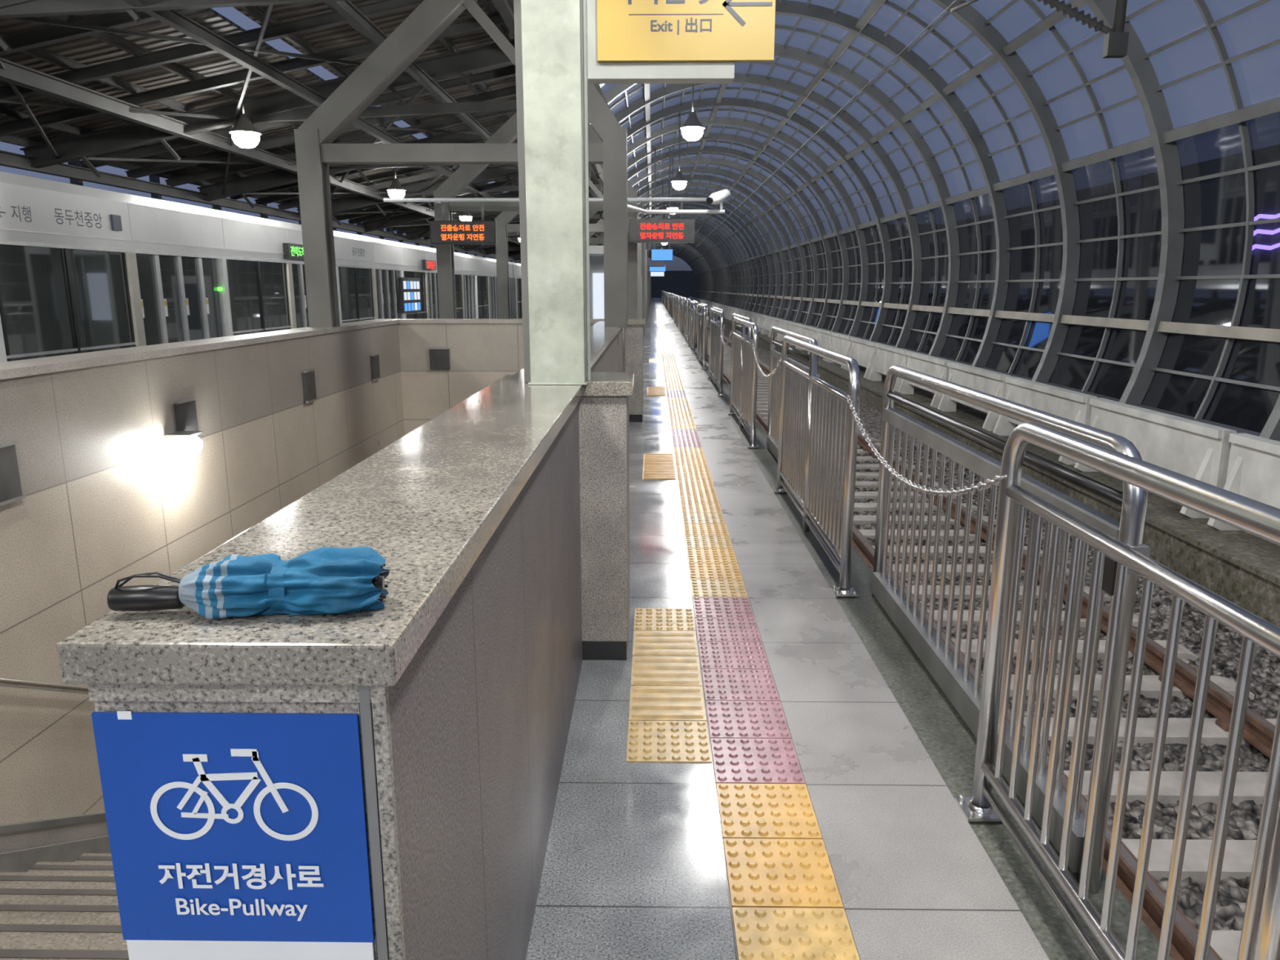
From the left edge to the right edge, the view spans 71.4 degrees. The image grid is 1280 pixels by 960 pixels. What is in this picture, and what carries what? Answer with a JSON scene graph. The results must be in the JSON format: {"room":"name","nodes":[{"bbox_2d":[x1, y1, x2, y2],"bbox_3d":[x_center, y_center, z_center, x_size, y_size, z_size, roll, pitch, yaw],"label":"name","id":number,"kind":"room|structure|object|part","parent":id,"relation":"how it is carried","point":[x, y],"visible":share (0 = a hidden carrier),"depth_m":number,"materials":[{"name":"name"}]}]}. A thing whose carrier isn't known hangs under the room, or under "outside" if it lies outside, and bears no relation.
{"room":"railway station","nodes":[
{"label":"railway station","id":0,"kind":"room"},
{"bbox_2d":[0,318,406,824],"bbox_3d":[-3.273,2.383,5.997,0.340,6.405,12.620,0,12,1],"label":"wall","id":1,"kind":"structure","parent":0,"point":[109,499],"depth_m":5.41,"materials":[{"name":"beige tile"}]},
{"bbox_2d":[0,440,26,506],"bbox_3d":[-3.117,-0.028,4.337,0.045,0.290,0.240,0,12,1],"label":"wall light","id":2,"kind":"object","parent":1,"relation":"attached to","point":[11,491],"visible":1,"depth_m":4.38,"materials":[{"name":"metal"}]},
{"bbox_2d":[0,677,88,694],"bbox_3d":[-3.068,1.491,5.539,0.122,3.957,7.712,0,12,1],"label":"stair handrail","id":3,"kind":"object","parent":1,"relation":"attached to","point":[7,682],"visible":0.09,"depth_m":4.50,"materials":[{"name":"silver metal"}]},
{"bbox_2d":[0,811,108,853],"bbox_3d":[-3.084,2.388,6.292,0.070,4.670,8.000,0,12,1],"label":"baseboard","id":4,"kind":"structure","parent":1,"relation":"attached to","point":[16,836],"depth_m":4.66,"materials":[{"name":"grey stone"}]},
{"bbox_2d":[164,397,203,457],"bbox_3d":[-3.008,-0.353,5.992,0.215,0.355,0.425,0,12,1],"label":"wall light","id":5,"kind":"object","parent":1,"relation":"attached to","point":[188,443],"visible":1,"depth_m":5.95,"materials":[{"name":"metal"}]},
{"bbox_2d":[302,368,318,403],"bbox_3d":[-3.059,-0.874,8.246,0.045,0.290,0.240,0,12,1],"label":"wall light","id":6,"kind":"object","parent":1,"relation":"attached to","point":[308,376],"visible":1,"depth_m":8.20,"materials":[{"name":"metal"}]},
{"bbox_2d":[0,0,627,327],"bbox_3d":[-3.299,-3.526,8.720,6.343,3.995,0.240,0,12,1],"label":"frame","id":7,"kind":"object","parent":1,"relation":"on","point":[315,151],"visible":0.86,"depth_m":8.67,"materials":[{"name":"grey paint"}]},
{"bbox_2d":[369,353,381,380],"bbox_3d":[-3.031,-1.297,10.201,0.045,0.290,0.240,0,12,1],"label":"wall light","id":8,"kind":"object","parent":1,"relation":"attached to","point":[374,358],"visible":1,"depth_m":10.14,"materials":[{"name":"metal"}]},
{"bbox_2d":[0,171,522,362],"bbox_3d":[-5.819,-11.294,53.281,0.300,2.740,114.750,0,12,1],"label":"screen structure","id":9,"kind":"object","parent":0,"point":[65,289],"visible":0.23,"depth_m":11.83,"materials":[{"name":"metal"}]},
{"bbox_2d":[0,205,31,222],"bbox_3d":[-6.344,-2.710,9.023,0.001,0.158,0.500,0,12,1],"label":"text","id":10,"kind":"object","parent":9,"relation":"attached to","point":[11,206],"visible":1,"depth_m":9.14},
{"bbox_2d":[54,208,102,228],"bbox_3d":[-6.329,-2.951,10.045,0.001,0.170,0.850,0,12,1],"label":"station name","id":11,"kind":"object","parent":9,"relation":"attached to","point":[77,213],"visible":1,"depth_m":10.04,"materials":[{"name":"paint"}]},
{"bbox_2d":[110,214,435,270],"bbox_3d":[-6.159,-4.671,18.393,0.100,0.350,15.850,0,12,1],"label":"sign","id":12,"kind":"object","parent":9,"relation":"attached to","point":[116,222],"depth_m":15.65,"materials":[{"name":"plastic"}]},
{"bbox_2d":[426,261,435,269],"bbox_3d":[-6.001,-6.176,25.561,0.001,0.219,0.900,0,12,1],"label":"led","id":13,"kind":"object","parent":12,"relation":"attached to","point":[427,261],"visible":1,"depth_m":25.60,"materials":[{"name":"red plastic"}]},
{"bbox_2d":[351,247,364,256],"bbox_3d":[-6.189,-5.013,19.573,0.001,0.170,0.850,0,12,1],"label":"station name","id":14,"kind":"object","parent":9,"relation":"attached to","point":[353,247],"visible":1,"depth_m":19.53,"materials":[{"name":"paint"}]},
{"bbox_2d":[67,160,520,263],"bbox_3d":[-10.091,-14.520,67.099,0.250,5.200,143.000,0,12,1],"label":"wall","id":15,"kind":"structure","parent":0,"point":[152,178],"depth_m":19.71,"materials":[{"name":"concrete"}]},
{"bbox_2d":[290,246,303,255],"bbox_3d":[-6.139,-4.146,16.179,0.001,0.173,1.050,0,12,1],"label":"led","id":16,"kind":"object","parent":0,"point":[291,247],"depth_m":15.92,"materials":[{"name":"green"}]},
{"bbox_2d":[0,0,603,228],"bbox_3d":[-4.799,-17.462,65.873,8.850,1.810,144.000,0,12,1],"label":"ceiling","id":17,"kind":"structure","parent":0,"point":[89,51],"depth_m":12.65,"materials":[{"name":"grey metal"}]},
{"bbox_2d":[0,0,609,262],"bbox_3d":[-4.199,-17.042,65.955,9.709,2.566,144.000,0,12,1],"label":"roof truss","id":18,"kind":"object","parent":17,"relation":"attached to","point":[191,127],"visible":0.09,"depth_m":13.93,"materials":[{"name":"metal"}]},
{"bbox_2d":[228,99,262,148],"bbox_3d":[-6.189,-5.611,13.918,0.480,0.800,0.480,0,12,1],"label":"lamp","id":19,"kind":"object","parent":18,"relation":"hanging from","point":[244,135],"visible":0.99,"depth_m":13.84,"materials":[{"name":"white glass"}]},
{"bbox_2d":[458,211,472,220],"bbox_3d":[-5.947,-9.163,30.337,0.480,0.800,0.480,0,12,1],"label":"lamp","id":20,"kind":"object","parent":18,"relation":"hanging from","point":[464,215],"visible":0.61,"depth_m":30.22,"materials":[{"name":"grey paint"}]},
{"bbox_2d":[386,167,406,198],"bbox_3d":[-6.068,-7.387,22.128,0.480,0.800,0.480,0,12,1],"label":"lamp","id":21,"kind":"object","parent":17,"relation":"hanging from","point":[396,190],"visible":0.87,"depth_m":22.04,"materials":[{"name":"grey paint"}]},
{"bbox_2d":[399,277,422,313],"bbox_3d":[-6.067,-4.899,23.587,0.075,0.900,1.800,0,12,1],"label":"vending machine","id":22,"kind":"object","parent":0,"point":[410,287],"depth_m":23.38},
{"bbox_2d":[398,318,625,435],"bbox_3d":[-1.616,1.089,11.976,2.840,6.405,0.340,0,12,1],"label":"wall","id":23,"kind":"structure","parent":0,"point":[482,352],"depth_m":11.27,"materials":[{"name":"beige tile"}]},
{"bbox_2d":[427,347,450,369],"bbox_3d":[-2.533,-1.534,11.248,0.270,0.280,0.040,0,12,1],"label":"wall light","id":24,"kind":"object","parent":23,"relation":"attached to","point":[439,357],"visible":1,"depth_m":11.24,"materials":[{"name":"metal"}]},
{"bbox_2d":[586,0,775,84],"bbox_3d":[0.195,-3.799,3.952,0.895,3.775,0.144,0,12,1],"label":"exit sign","id":25,"kind":"object","parent":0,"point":[629,42],"visible":1,"depth_m":4.25,"materials":[{"name":"yellow plastic sign panel"},{"name":"grey painted steel"}]},
{"bbox_2d":[525,297,1173,959],"bbox_3d":[-1.577,-12.857,67.334,7.680,0.150,143.000,0,12,1],"label":"floor","id":26,"kind":"structure","parent":0,"point":[634,868],"depth_m":2.91,"materials":[{"name":"tile"}]},
{"bbox_2d":[0,853,128,959],"bbox_3d":[-1.836,2.502,7.260,2.520,4.438,9.480,0,12,1],"label":"staircase","id":27,"kind":"structure","parent":26,"relation":"on","point":[50,910],"depth_m":3.05,"materials":[{"name":"grey stone"}]},
{"bbox_2d":[0,835,111,872],"bbox_3d":[-2.883,2.431,6.401,0.270,4.400,7.800,0,12,1],"label":"channel","id":28,"kind":"object","parent":27,"relation":"on","point":[19,860],"visible":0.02,"depth_m":4.21,"materials":[{"name":"metal"}]},
{"bbox_2d":[56,318,644,959],"bbox_3d":[-0.289,1.646,6.518,0.580,5.225,10.205,0,12,1],"label":"parapet","id":29,"kind":"object","parent":26,"relation":"on","point":[500,523],"depth_m":1.54,"materials":[{"name":"grey stone"}]},
{"bbox_2d":[91,711,374,959],"bbox_3d":[-0.473,0.556,1.075,0.304,0.600,0.007,0,12,1],"label":"sign","id":30,"kind":"object","parent":29,"relation":"attached to","point":[233,836],"visible":1,"depth_m":1.04,"materials":[{"name":"blue plastic"}]},
{"bbox_2d":[106,546,389,619],"bbox_3d":[-0.473,0.123,1.077,0.322,0.072,0.100,-1,12,-6],"label":"folded umbrella","id":31,"kind":"object","parent":29,"relation":"on","point":[323,580],"visible":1,"depth_m":1.05,"materials":[{"name":"blue fabric"}]},
{"bbox_3d":[-0.586,0.134,1.069,0.095,0.046,0.037,-1,12,-6],"label":"handle","id":32,"kind":"part","parent":31,"relation":"part of","materials":[{"name":"black plastic"}]},
{"bbox_2d":[513,0,591,385],"bbox_3d":[-0.339,-2.361,3.311,0.276,3.985,0.290,0,12,1],"label":"column","id":33,"kind":"structure","parent":29,"relation":"on","point":[550,36],"depth_m":3.46,"materials":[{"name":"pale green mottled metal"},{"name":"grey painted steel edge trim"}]},
{"bbox_2d":[232,99,637,318],"bbox_3d":[-3.219,-4.122,14.320,6.343,5.200,0.240,0,12,1],"label":"frame","id":34,"kind":"object","parent":26,"relation":"on","point":[465,174],"visible":0.36,"depth_m":14.09,"materials":[{"name":"grey paint"}]},
{"bbox_2d":[383,197,706,204],"bbox_3d":[-1.419,-4.316,13.797,4.950,0.056,0.648,0,12,1],"label":"pole","id":35,"kind":"object","parent":34,"relation":"attached to","point":[437,201],"visible":0.67,"depth_m":13.49,"materials":[{"name":"white metal"}]},
{"bbox_2d":[429,203,497,244],"bbox_3d":[-2.698,-3.916,13.592,1.000,0.605,0.175,0,12,1],"label":"display","id":36,"kind":"object","parent":35,"relation":"hanging from","point":[442,232],"visible":1,"depth_m":13.54,"materials":[{"name":"black plastic"}]},
{"bbox_2d":[628,201,694,243],"bbox_3d":[0.332,-3.926,13.545,1.000,0.605,0.175,0,12,1],"label":"display","id":37,"kind":"object","parent":35,"relation":"hanging from","point":[642,230],"visible":0.99,"depth_m":13.49,"materials":[{"name":"black plastic"}]},
{"bbox_2d":[627,189,730,213],"bbox_3d":[0.200,-3.065,9.692,1.717,0.275,0.657,-10,16,-39],"label":"cctv camera","id":38,"kind":"object","parent":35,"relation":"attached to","point":[720,197],"visible":0.94,"depth_m":9.96,"materials":[{"name":"white plastic"}]},
{"bbox_2d":[351,120,641,319],"bbox_3d":[-3.138,-5.306,19.793,6.343,5.200,0.240,0,12,1],"label":"frame","id":39,"kind":"object","parent":26,"relation":"on","point":[503,220],"visible":0.3,"depth_m":19.70,"materials":[{"name":"grey paint"}]},
{"bbox_2d":[417,164,644,344],"bbox_3d":[-3.058,-6.490,25.265,6.343,5.200,0.240,0,12,1],"label":"frame","id":40,"kind":"object","parent":26,"relation":"on","point":[508,188],"visible":0.09,"depth_m":24.91,"materials":[{"name":"grey paint"}]},
{"bbox_2d":[461,177,645,333],"bbox_3d":[-2.978,-7.675,30.738,6.343,5.200,0.240,0,12,1],"label":"frame","id":41,"kind":"object","parent":26,"relation":"on","point":[598,186],"visible":0.1,"depth_m":30.58,"materials":[{"name":"grey paint"}]},
{"bbox_2d":[488,213,646,327],"bbox_3d":[-2.897,-8.859,36.211,6.343,5.200,0.240,0,12,1],"label":"frame","id":42,"kind":"object","parent":26,"relation":"on","point":[594,216],"visible":0.12,"depth_m":35.85,"materials":[{"name":"grey paint"}]},
{"bbox_2d":[589,245,604,319],"bbox_3d":[-1.109,-3.610,18.575,1.640,2.400,1.800,0,12,1],"label":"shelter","id":43,"kind":"object","parent":26,"relation":"on","point":[596,253],"visible":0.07,"depth_m":19.21,"materials":[{"name":"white glass"}]},
{"bbox_2d":[589,232,647,322],"bbox_3d":[-2.817,-10.043,41.684,6.343,5.200,0.240,0,12,1],"label":"frame","id":44,"kind":"object","parent":26,"relation":"on","point":[602,234],"visible":0.1,"depth_m":41.62,"materials":[{"name":"grey paint"}]},
{"bbox_2d":[593,232,648,318],"bbox_3d":[-2.736,-11.227,47.156,6.343,5.200,0.240,0,12,1],"label":"frame","id":45,"kind":"object","parent":26,"relation":"on","point":[595,233],"visible":0.05,"depth_m":47.12,"materials":[{"name":"grey paint"}]},
{"bbox_2d":[648,266,648,315],"bbox_3d":[-2.656,-12.412,52.629,6.343,5.200,0.240,0,12,1],"label":"frame","id":46,"kind":"object","parent":26,"relation":"on","point":[648,267],"visible":0.05,"depth_m":52.72,"materials":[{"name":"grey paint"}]},
{"bbox_2d":[648,271,649,310],"bbox_3d":[-2.495,-14.780,63.575,6.343,5.200,0.240,0,12,1],"label":"frame","id":47,"kind":"object","parent":26,"relation":"on","point":[649,272],"visible":0.04,"depth_m":63.67,"materials":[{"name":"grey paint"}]},
{"bbox_2d":[649,277,650,304],"bbox_3d":[-2.174,-19.517,85.466,6.343,5.200,0.240,0,12,1],"label":"frame","id":48,"kind":"object","parent":26,"relation":"on","point":[650,277],"visible":0.06,"depth_m":85.58,"materials":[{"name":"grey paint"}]},
{"bbox_2d":[667,293,669,312],"bbox_3d":[1.884,-11.631,58.375,0.120,1.243,2.570,0,12,1],"label":"fence","id":49,"kind":"object","parent":26,"relation":"on","point":[668,293],"visible":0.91,"depth_m":57.27,"materials":[{"name":"silver metal"}]},
{"bbox_2d":[669,293,671,315],"bbox_3d":[1.820,-10.683,53.997,0.120,1.243,2.570,0,12,1],"label":"fence","id":50,"kind":"object","parent":26,"relation":"on","point":[669,293],"visible":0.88,"depth_m":53.95,"materials":[{"name":"silver metal"}]},
{"bbox_2d":[670,293,672,317],"bbox_3d":[1.755,-9.736,49.618,0.120,1.243,2.570,0,12,1],"label":"fence","id":51,"kind":"object","parent":26,"relation":"on","point":[671,298],"visible":0.88,"depth_m":49.34,"materials":[{"name":"silver metal"}]},
{"bbox_2d":[671,294,674,320],"bbox_3d":[1.691,-8.788,45.240,0.120,1.243,2.570,0,12,1],"label":"fence","id":52,"kind":"object","parent":26,"relation":"on","point":[673,302],"visible":0.89,"depth_m":45.15,"materials":[{"name":"silver metal"}]},
{"bbox_2d":[674,295,676,324],"bbox_3d":[1.627,-7.841,40.862,0.120,1.243,2.570,0,12,1],"label":"fence","id":53,"kind":"object","parent":26,"relation":"on","point":[675,296],"visible":0.96,"depth_m":39.76,"materials":[{"name":"silver metal"}]},
{"bbox_2d":[676,296,679,328],"bbox_3d":[1.563,-6.894,36.484,0.120,1.243,2.570,0,12,1],"label":"fence","id":54,"kind":"object","parent":26,"relation":"on","point":[677,297],"visible":1,"depth_m":35.98,"materials":[{"name":"silver metal"}]},
{"bbox_2d":[678,297,683,334],"bbox_3d":[1.498,-5.946,32.105,0.120,1.243,2.570,0,12,1],"label":"fence","id":55,"kind":"object","parent":26,"relation":"on","point":[681,298],"visible":0.97,"depth_m":31.00,"materials":[{"name":"silver metal"}]},
{"bbox_2d":[683,297,686,329],"bbox_3d":[1.694,-6.366,34.113,0.077,1.238,2.416,0,12,1],"label":"gate","id":56,"kind":"object","parent":26,"relation":"on","point":[683,297],"visible":0.33,"depth_m":34.51,"materials":[{"name":"silver metal"}]},
{"bbox_2d":[682,298,688,342],"bbox_3d":[1.434,-4.999,27.727,0.120,1.243,2.570,0,12,1],"label":"fence","id":57,"kind":"object","parent":26,"relation":"on","point":[686,301],"visible":0.98,"depth_m":27.41,"materials":[{"name":"silver metal"}]},
{"bbox_2d":[687,298,691,337],"bbox_3d":[1.630,-5.418,29.735,0.077,1.238,2.416,0,12,1],"label":"gate","id":58,"kind":"object","parent":26,"relation":"on","point":[687,299],"visible":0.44,"depth_m":29.72,"materials":[{"name":"silver metal"}]},
{"bbox_2d":[688,301,696,352],"bbox_3d":[1.370,-4.051,23.349,0.120,1.243,2.570,0,12,1],"label":"fence","id":59,"kind":"object","parent":26,"relation":"on","point":[692,304],"visible":1,"depth_m":22.93,"materials":[{"name":"silver metal"}]},
{"bbox_2d":[693,300,697,347],"bbox_3d":[1.566,-4.471,25.356,0.077,1.238,2.416,0,12,1],"label":"gate","id":60,"kind":"object","parent":26,"relation":"on","point":[696,302],"visible":0.46,"depth_m":24.28,"materials":[{"name":"silver metal"}]},
{"bbox_2d":[695,303,706,368],"bbox_3d":[1.306,-3.104,18.971,0.120,1.243,2.570,0,12,1],"label":"fence","id":61,"kind":"object","parent":26,"relation":"on","point":[701,319],"visible":1,"depth_m":18.68,"materials":[{"name":"silver metal"}]},
{"bbox_2d":[700,302,708,360],"bbox_3d":[1.502,-3.524,20.978,0.077,1.238,2.416,0,12,1],"label":"gate","id":62,"kind":"object","parent":26,"relation":"on","point":[704,304],"visible":0.28,"depth_m":19.81,"materials":[{"name":"silver metal"}]},
{"bbox_2d":[706,308,724,395],"bbox_3d":[1.241,-2.156,14.593,0.120,1.243,2.570,0,12,1],"label":"fence","id":63,"kind":"object","parent":26,"relation":"on","point":[716,344],"visible":1,"depth_m":14.34,"materials":[{"name":"silver metal"}]},
{"bbox_2d":[719,325,731,345],"bbox_3d":[1.179,-1.993,12.342,0.026,0.242,2.014,0,12,1],"label":"chain","id":64,"kind":"object","parent":63,"relation":"attached to","point":[720,328],"visible":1,"depth_m":12.47,"materials":[{"name":"silver metal"}]},
{"bbox_2d":[712,306,724,382],"bbox_3d":[1.437,-2.576,16.600,0.077,1.238,2.416,0,12,1],"label":"gate","id":65,"kind":"object","parent":26,"relation":"on","point":[714,308],"visible":0.17,"depth_m":15.89,"materials":[{"name":"silver metal"}]},
{"bbox_2d":[729,313,752,395],"bbox_3d":[1.373,-1.629,12.222,0.077,1.238,2.416,0,12,1],"label":"gate","id":66,"kind":"object","parent":26,"relation":"on","point":[749,330],"visible":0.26,"depth_m":11.46,"materials":[{"name":"silver metal"}]},
{"bbox_2d":[626,308,859,959],"bbox_3d":[0.719,-5.946,35.038,0.594,0.022,69.294,0,12,1],"label":"tactile paving","id":67,"kind":"object","parent":26,"relation":"on","point":[786,901],"visible":1,"depth_m":3.32,"materials":[{"name":"yellow tile"}]},
{"bbox_2d":[727,316,759,447],"bbox_3d":[1.177,-1.209,10.214,0.120,1.243,2.570,0,12,1],"label":"fence","id":68,"kind":"object","parent":26,"relation":"on","point":[744,367],"visible":1,"depth_m":9.94,"materials":[{"name":"silver metal"}]},
{"bbox_2d":[751,342,781,377],"bbox_3d":[1.115,-1.045,7.959,0.026,0.242,2.044,0,12,1],"label":"chain","id":69,"kind":"object","parent":68,"relation":"attached to","point":[753,344],"visible":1,"depth_m":8.05,"materials":[{"name":"silver metal"}]},
{"bbox_2d":[766,326,819,461],"bbox_3d":[1.309,-0.681,7.843,0.077,1.238,2.416,0,12,1],"label":"gate","id":70,"kind":"object","parent":26,"relation":"on","point":[774,396],"visible":0.4,"depth_m":8.58,"materials":[{"name":"silver metal"}]},
{"bbox_2d":[772,335,860,596],"bbox_3d":[1.113,-0.262,5.836,0.120,1.243,2.570,0,12,1],"label":"fence","id":71,"kind":"object","parent":26,"relation":"on","point":[806,401],"visible":1,"depth_m":5.41,"materials":[{"name":"silver metal"}]},
{"bbox_2d":[871,364,1150,893],"bbox_3d":[1.244,0.266,3.465,0.077,1.238,2.416,0,12,1],"label":"metal railing","id":72,"kind":"object","parent":26,"relation":"on","point":[964,692],"visible":0.75,"depth_m":3.03,"materials":[{"name":"silver metal"}]},
{"bbox_2d":[955,422,1279,959],"bbox_3d":[1.048,0.686,1.458,0.120,1.243,2.570,0,12,1],"label":"fence","id":73,"kind":"object","parent":26,"relation":"on","point":[1255,517],"visible":1,"depth_m":1.97,"materials":[{"name":"silver metal"}]},
{"bbox_2d":[847,395,1006,496],"bbox_3d":[1.050,-0.113,3.567,0.026,0.238,2.065,0,12,1],"label":"chain","id":74,"kind":"object","parent":73,"relation":"attached to","point":[995,481],"visible":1,"depth_m":3.29,"materials":[{"name":"silver metal"}]},
{"bbox_2d":[768,330,1018,426],"bbox_3d":[7.292,-12.439,67.294,0.580,1.050,143.000,0,12,1],"label":"wall","id":75,"kind":"structure","parent":0,"point":[916,387],"depth_m":17.41,"materials":[{"name":"concrete"}]},
{"bbox_2d":[586,0,1279,441],"bbox_3d":[3.623,-16.197,66.906,8.168,6.679,142.275,0,12,1],"label":"frame","id":76,"kind":"object","parent":75,"relation":"on","point":[707,267],"visible":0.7,"depth_m":17.79,"materials":[{"name":"paint"}]},
{"bbox_2d":[653,147,655,197],"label":"hanging sign","id":77,"kind":"object","parent":76,"relation":"hanging from","point":[655,148],"depth_m":29.63,"materials":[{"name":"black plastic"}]},
{"bbox_2d":[646,180,665,266],"bbox_3d":[0.675,-11.107,38.609,0.840,3.620,0.180,0,12,1],"label":"hanging sign","id":78,"kind":"object","parent":76,"relation":"hanging from","point":[649,263],"visible":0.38,"depth_m":38.87,"materials":[{"name":"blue plastic"}]},
{"bbox_2d":[648,205,666,271],"bbox_3d":[0.997,-13.644,50.334,0.940,3.620,0.180,0,12,1],"label":"hanging sign","id":79,"kind":"object","parent":76,"relation":"hanging from","point":[651,268],"visible":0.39,"depth_m":50.60,"materials":[{"name":"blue plastic"}]},
{"bbox_2d":[650,243,664,276],"bbox_3d":[1.427,-18.508,72.810,1.140,3.620,0.180,0,12,1],"label":"hanging sign","id":80,"kind":"object","parent":76,"relation":"hanging from","point":[652,273],"visible":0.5,"depth_m":73.07,"materials":[{"name":"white plastic"}]},
{"bbox_2d":[651,243,672,261],"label":"hanging sign","id":81,"kind":"object","parent":76,"relation":"hanging from","point":[661,255],"depth_m":30.07,"materials":[{"name":"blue plastic"}]},
{"bbox_2d":[667,182,669,218],"bbox_3d":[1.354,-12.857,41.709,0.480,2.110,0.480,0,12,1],"label":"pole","id":82,"kind":"object","parent":76,"relation":"hanging from","point":[668,183],"visible":0.12,"depth_m":41.59,"materials":[{"name":"grey metal"}]},
{"bbox_2d":[669,147,671,197],"label":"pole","id":83,"kind":"object","parent":76,"relation":"hanging from","point":[669,148],"depth_m":29.52,"materials":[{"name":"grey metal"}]},
{"bbox_2d":[666,156,678,214],"bbox_3d":[1.231,-11.039,33.305,0.480,2.110,0.480,0,12,1],"label":"lamp","id":84,"kind":"object","parent":76,"relation":"hanging from","point":[673,206],"visible":0.73,"depth_m":33.32,"materials":[{"name":"grey paint"}]},
{"bbox_2d":[671,112,688,190],"bbox_3d":[1.107,-9.220,24.900,0.480,2.110,0.480,0,12,1],"label":"lamp","id":85,"kind":"object","parent":76,"relation":"hanging from","point":[679,182],"visible":0.99,"depth_m":24.94,"materials":[{"name":"grey paint"}]},
{"bbox_2d":[680,83,705,141],"bbox_3d":[0.984,-7.401,16.495,0.480,2.110,0.480,0,12,1],"label":"lamp","id":86,"kind":"object","parent":76,"relation":"hanging from","point":[692,129],"visible":0.97,"depth_m":16.55,"materials":[{"name":"white glass"}]},
{"bbox_2d":[696,0,1128,246],"bbox_3d":[3.743,-9.390,27.076,2.330,2.702,63.000,0,12,1],"label":"bracket","id":87,"kind":"object","parent":76,"relation":"attached to","point":[1115,45],"visible":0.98,"depth_m":8.22,"materials":[{"name":"metal"}]},
{"bbox_2d":[723,111,1279,433],"bbox_3d":[7.537,-14.669,67.217,0.351,3.458,142.200,0,12,1],"label":"window","id":88,"kind":"structure","parent":76,"relation":"in","point":[1221,200],"depth_m":12.52,"materials":[{"name":"clear glass"}]},
{"bbox_2d":[688,302,1279,627],"bbox_3d":[6.422,-12.070,67.386,1.160,0.490,143.000,0,12,1],"label":"ledge","id":89,"kind":"object","parent":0,"point":[1242,567],"visible":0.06,"depth_m":8.52,"materials":[{"name":"grey concrete"}]},
{"bbox_2d":[688,296,1279,530],"bbox_3d":[6.449,-12.813,67.722,0.320,0.900,137.370,0,12,1],"label":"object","id":90,"kind":"structure","parent":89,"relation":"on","point":[1247,465],"depth_m":10.83,"materials":[{"name":"grey concrete"}]},
{"bbox_2d":[707,318,1279,930],"bbox_3d":[4.072,-11.885,67.461,3.620,0.096,143.000,0,12,1],"label":"ballast","id":91,"kind":"object","parent":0,"point":[1245,815],"visible":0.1,"depth_m":5.84,"materials":[{"name":"gravel"}]},
{"bbox_2d":[707,324,1279,959],"bbox_3d":[3.782,-11.960,67.449,2.300,0.248,143.000,0,12,1],"label":"railway track","id":92,"kind":"object","parent":91,"relation":"on","point":[1258,731],"visible":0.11,"depth_m":5.32,"materials":[{"name":"concrete"}]},
{"label":"outside","id":93,"kind":"structure","parent":0,"visible":0},
{"bbox_2d":[651,271,696,299],"bbox_3d":[8.506,-22.086,102.537,30.000,9.000,182.000,0,12,1],"label":"building","id":94,"kind":"structure","parent":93,"point":[681,283],"depth_m":185.51,"materials":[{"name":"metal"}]}
]}

